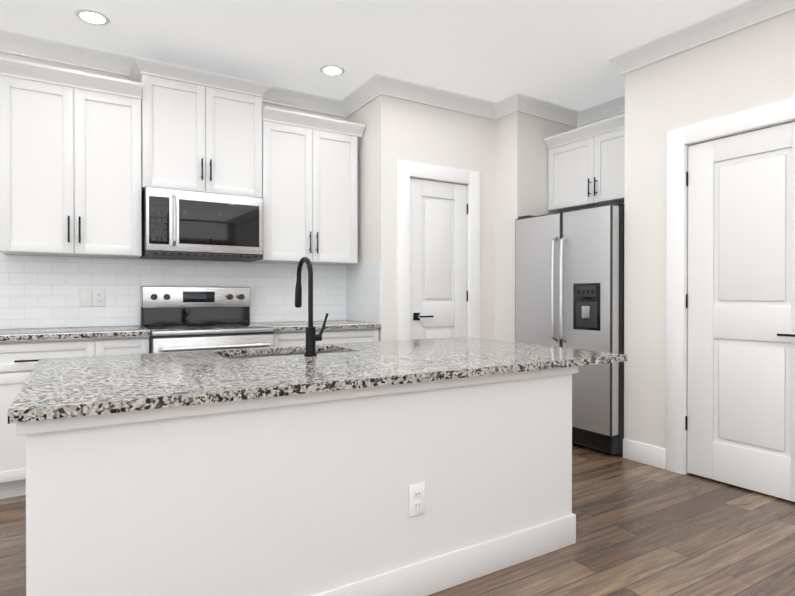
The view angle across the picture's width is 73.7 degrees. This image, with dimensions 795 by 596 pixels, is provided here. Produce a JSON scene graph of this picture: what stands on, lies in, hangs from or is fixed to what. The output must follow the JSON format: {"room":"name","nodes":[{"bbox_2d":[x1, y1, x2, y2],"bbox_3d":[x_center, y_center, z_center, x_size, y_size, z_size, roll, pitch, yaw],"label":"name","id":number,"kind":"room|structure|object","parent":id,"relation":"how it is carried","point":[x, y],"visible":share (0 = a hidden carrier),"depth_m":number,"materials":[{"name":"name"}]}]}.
{"room":"kitchen","nodes":[
{"label":"kitchen","id":0,"kind":"room"},
{"bbox_2d":[0,52,345,328],"bbox_3d":[-1.110,-0.288,4.340,7.120,2.825,0.120,0,0,-31],"label":"wall","id":1,"kind":"structure","parent":0,"point":[33,60],"depth_m":3.70,"materials":[{"name":"white paint"}]},
{"bbox_2d":[0,56,141,258],"bbox_3d":[-2.125,-0.845,3.431,0.823,1.130,0.383,0,0,-31],"label":"upper cabinet","id":2,"kind":"object","parent":1,"relation":"attached to","point":[70,171],"visible":1,"depth_m":3.31,"materials":[{"name":"white wood"}]},
{"bbox_2d":[0,255,345,328],"bbox_3d":[-2.237,-0.041,3.589,4.172,0.477,0.008,0,0,-31],"label":"wall tile","id":3,"kind":"structure","parent":1,"relation":"attached to","point":[39,291],"depth_m":3.77,"materials":[{"name":"white tile"}]},
{"bbox_2d":[80,289,104,305],"bbox_3d":[-2.106,-0.001,3.656,0.150,0.118,0.009,0,0,-31],"label":"outlet","id":4,"kind":"object","parent":3,"relation":"attached to","point":[86,297],"visible":1,"depth_m":3.66,"materials":[{"name":"white plastic"}]},
{"bbox_2d":[0,28,347,117],"bbox_3d":[-2.179,-1.637,3.571,4.083,0.118,0.084,0,0,-31],"label":"crown molding","id":5,"kind":"structure","parent":1,"relation":"attached to","point":[11,42],"depth_m":3.63,"materials":[{"name":"white wood"}]},
{"bbox_2d":[129,55,271,197],"bbox_3d":[-1.422,-1.161,3.852,0.919,0.842,0.383,0,0,-31],"label":"upper cabinet","id":6,"kind":"object","parent":1,"relation":"attached to","point":[200,138],"visible":0.77,"depth_m":3.71,"materials":[{"name":"white wood"}]},
{"bbox_2d":[140,186,262,261],"bbox_3d":[-1.403,-0.509,3.821,0.782,0.450,0.446,0,0,-31],"label":"over-the-range microwave","id":7,"kind":"object","parent":6,"relation":"attached to","point":[177,224],"visible":1,"depth_m":3.66,"materials":[{"name":"grey metal"}]},
{"bbox_2d":[251,106,364,264],"bbox_3d":[-0.717,-0.850,4.278,0.830,1.130,0.383,0,0,-31],"label":"upper cabinet","id":8,"kind":"object","parent":1,"relation":"attached to","point":[309,186],"visible":0.98,"depth_m":4.13,"materials":[{"name":"white wood"}]},
{"bbox_2d":[346,99,374,322],"bbox_3d":[-0.271,-0.288,4.466,0.100,2.825,0.530,0,0,-31],"label":"wall","id":9,"kind":"structure","parent":0,"point":[365,114],"depth_m":4.34,"materials":[{"name":"white paint"}]},
{"bbox_2d":[340,77,377,115],"bbox_3d":[-0.296,-1.641,4.322,0.084,0.118,0.510,0,0,-31],"label":"crown molding","id":10,"kind":"structure","parent":9,"relation":"attached to","point":[361,96],"depth_m":4.38,"materials":[{"name":"white wood"}]},
{"bbox_2d":[346,262,380,322],"bbox_3d":[-0.290,-0.045,4.394,0.008,0.477,0.616,0,0,-31],"label":"wall tile","id":11,"kind":"structure","parent":9,"relation":"attached to","point":[363,292],"depth_m":4.36,"materials":[{"name":"white tile"}]},
{"bbox_2d":[0,0,745,110],"bbox_3d":[0.797,-1.722,1.086,7.200,0.080,8.010,0,0,-31],"label":"ceiling","id":12,"kind":"structure","parent":0,"point":[559,52],"depth_m":3.44,"materials":[{"name":"white paint"}]},
{"bbox_2d":[75,9,109,24],"bbox_3d":[-1.837,-1.691,3.195,0.188,0.006,0.188,0,0,-31],"label":"recessed light","id":13,"kind":"object","parent":12,"relation":"in","point":[90,16],"visible":1,"depth_m":3.19,"materials":[{"name":"white"}]},
{"bbox_2d":[320,65,344,75],"bbox_3d":[-0.486,-1.695,3.950,0.188,0.006,0.188,0,0,-31],"label":"recessed light","id":14,"kind":"object","parent":12,"relation":"in","point":[333,70],"visible":1,"depth_m":3.94,"materials":[{"name":"white"}]},
{"bbox_2d":[0,443,794,595],"bbox_3d":[0.797,1.173,1.101,7.200,0.060,8.010,0,0,-31],"label":"floor","id":15,"kind":"structure","parent":0,"point":[642,529],"depth_m":2.45,"materials":[{"name":"brown wood"}]},
{"bbox_2d":[0,330,107,498],"bbox_3d":[-2.215,0.685,3.248,0.734,0.892,0.600,0,0,-31],"label":"base cabinet","id":16,"kind":"object","parent":15,"relation":"on","point":[23,352],"depth_m":2.97,"materials":[{"name":"white wood"}]},
{"bbox_2d":[108,330,149,354],"bbox_3d":[-1.850,0.684,3.468,0.355,0.892,0.600,0,0,-31],"label":"base cabinet","id":17,"kind":"object","parent":15,"relation":"on","point":[120,342],"depth_m":3.24,"materials":[{"name":"white wood"}]},
{"bbox_2d":[141,286,273,352],"bbox_3d":[-1.329,0.523,3.696,0.765,1.210,0.746,0,0,-31],"label":"range","id":18,"kind":"object","parent":15,"relation":"on","point":[176,319],"visible":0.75,"depth_m":3.79,"materials":[{"name":"grey metal"}]},
{"bbox_2d":[252,320,380,346],"bbox_3d":[-0.658,0.661,4.164,0.859,0.930,0.638,0,0,-31],"label":"base cabinet","id":19,"kind":"object","parent":15,"relation":"on","point":[291,333],"visible":0.19,"depth_m":3.96,"materials":[{"name":"white wood"}]},
{"bbox_2d":[8,337,626,595],"bbox_3d":[-0.253,0.705,2.490,2.435,0.860,1.264,0,0,-31],"label":"kitchen island","id":20,"kind":"object","parent":15,"relation":"on","point":[421,467],"visible":1,"depth_m":1.82,"materials":[{"name":"white paint"}]},
{"bbox_2d":[225,351,335,358],"bbox_3d":[-0.573,0.407,2.724,0.678,0.200,0.378,0,0,-31],"label":"sink basin","id":21,"kind":"object","parent":20,"relation":"in","point":[236,357],"visible":0.04,"depth_m":2.88,"materials":[{"name":"silver metal"}]},
{"bbox_2d":[295,257,327,355],"bbox_3d":[-0.427,0.036,2.594,0.117,0.474,0.214,0,0,-31],"label":"faucet","id":22,"kind":"object","parent":20,"relation":"on","point":[312,337],"visible":1,"depth_m":2.51,"materials":[{"name":"black metal"}]},
{"bbox_2d":[515,202,623,454],"bbox_3d":[1.546,0.214,4.274,0.888,1.783,0.950,0,0,-31],"label":"fridge","id":23,"kind":"object","parent":15,"relation":"on","point":[569,279],"visible":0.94,"depth_m":3.88,"materials":[{"name":"grey metal"}]},
{"bbox_2d":[375,95,494,340],"bbox_3d":[0.355,-0.288,4.475,1.182,2.825,0.100,0,0,-31],"label":"wall","id":24,"kind":"structure","parent":0,"point":[390,131],"depth_m":4.33,"materials":[{"name":"white paint"}]},
{"bbox_2d":[372,73,503,119],"bbox_3d":[0.371,-1.641,4.353,1.260,0.118,0.113,0,0,-31],"label":"crown molding","id":25,"kind":"structure","parent":24,"relation":"attached to","point":[385,85],"depth_m":4.32,"materials":[{"name":"white wood"}]},
{"bbox_2d":[397,160,479,339],"bbox_3d":[0.330,0.015,4.451,0.836,2.218,0.118,0,0,-31],"label":"door frame","id":26,"kind":"structure","parent":24,"relation":"attached to","point":[408,170],"depth_m":4.35,"materials":[{"name":"white wood"}]},
{"bbox_2d":[410,178,467,339],"bbox_3d":[0.356,0.071,4.418,0.599,2.083,0.095,0,0,-31],"label":"pantry door","id":27,"kind":"structure","parent":24,"relation":"in","point":[438,261],"depth_m":4.42,"materials":[{"name":"white wood"}]},
{"bbox_2d":[495,112,575,341],"bbox_3d":[1.383,-0.292,5.112,1.307,2.825,0.661,0,0,-31],"label":"wall","id":28,"kind":"structure","parent":0,"point":[521,168],"depth_m":4.62,"materials":[{"name":"white paint"}]},
{"bbox_2d":[500,93,579,127],"bbox_3d":[1.277,-1.643,4.640,0.775,0.118,0.149,0,0,-31],"label":"crown molding","id":29,"kind":"structure","parent":28,"relation":"attached to","point":[517,102],"depth_m":4.60,"materials":[{"name":"white wood"}]},
{"bbox_2d":[577,113,623,140],"bbox_3d":[1.983,-0.289,4.575,0.166,2.825,0.965,0,0,-31],"label":"wall","id":30,"kind":"structure","parent":0,"point":[601,120],"depth_m":4.71,"materials":[{"name":"white paint"}]},
{"bbox_2d":[544,113,624,211],"bbox_3d":[1.742,-1.091,4.411,0.497,0.630,0.967,0,0,-31],"label":"upper cabinet","id":31,"kind":"object","parent":30,"relation":"attached to","point":[584,172],"visible":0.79,"depth_m":4.37,"materials":[{"name":"white wood"}]},
{"bbox_2d":[580,95,624,125],"bbox_3d":[1.899,-1.642,4.514,0.126,0.118,0.959,0,0,-31],"label":"crown molding","id":32,"kind":"structure","parent":30,"relation":"attached to","point":[616,106],"depth_m":4.65,"materials":[{"name":"white wood"}]},
{"bbox_2d":[624,9,794,448],"bbox_3d":[1.980,-0.282,3.285,0.177,2.825,1.185,0,0,-31],"label":"wall","id":33,"kind":"structure","parent":0,"point":[653,103],"depth_m":3.53,"materials":[{"name":"white paint"}]},
{"bbox_2d":[623,439,665,469],"bbox_3d":[2.816,1.071,1.867,0.407,0.135,6.890,0,0,-31],"label":"baseboard","id":34,"kind":"structure","parent":33,"relation":"attached to","point":[651,455],"depth_m":3.60,"materials":[{"name":"white wood"}]},
{"bbox_2d":[607,0,794,74],"bbox_3d":[3.143,-1.625,1.383,0.393,0.118,5.848,0,0,-31],"label":"crown molding","id":35,"kind":"structure","parent":33,"relation":"attached to","point":[734,18],"depth_m":3.26,"materials":[{"name":"white wood"}]},
{"bbox_2d":[666,97,794,474],"bbox_3d":[2.078,0.020,3.102,0.160,2.223,0.965,0,0,-31],"label":"door frame","id":36,"kind":"structure","parent":33,"relation":"attached to","point":[680,140],"depth_m":3.40,"materials":[{"name":"white wood"}]},
{"bbox_2d":[685,122,794,501],"bbox_3d":[2.052,0.076,3.094,0.104,2.088,0.728,0,0,-31],"label":"door","id":37,"kind":"structure","parent":33,"relation":"in","point":[740,416],"depth_m":3.12,"materials":[{"name":"white wood"}]}
]}

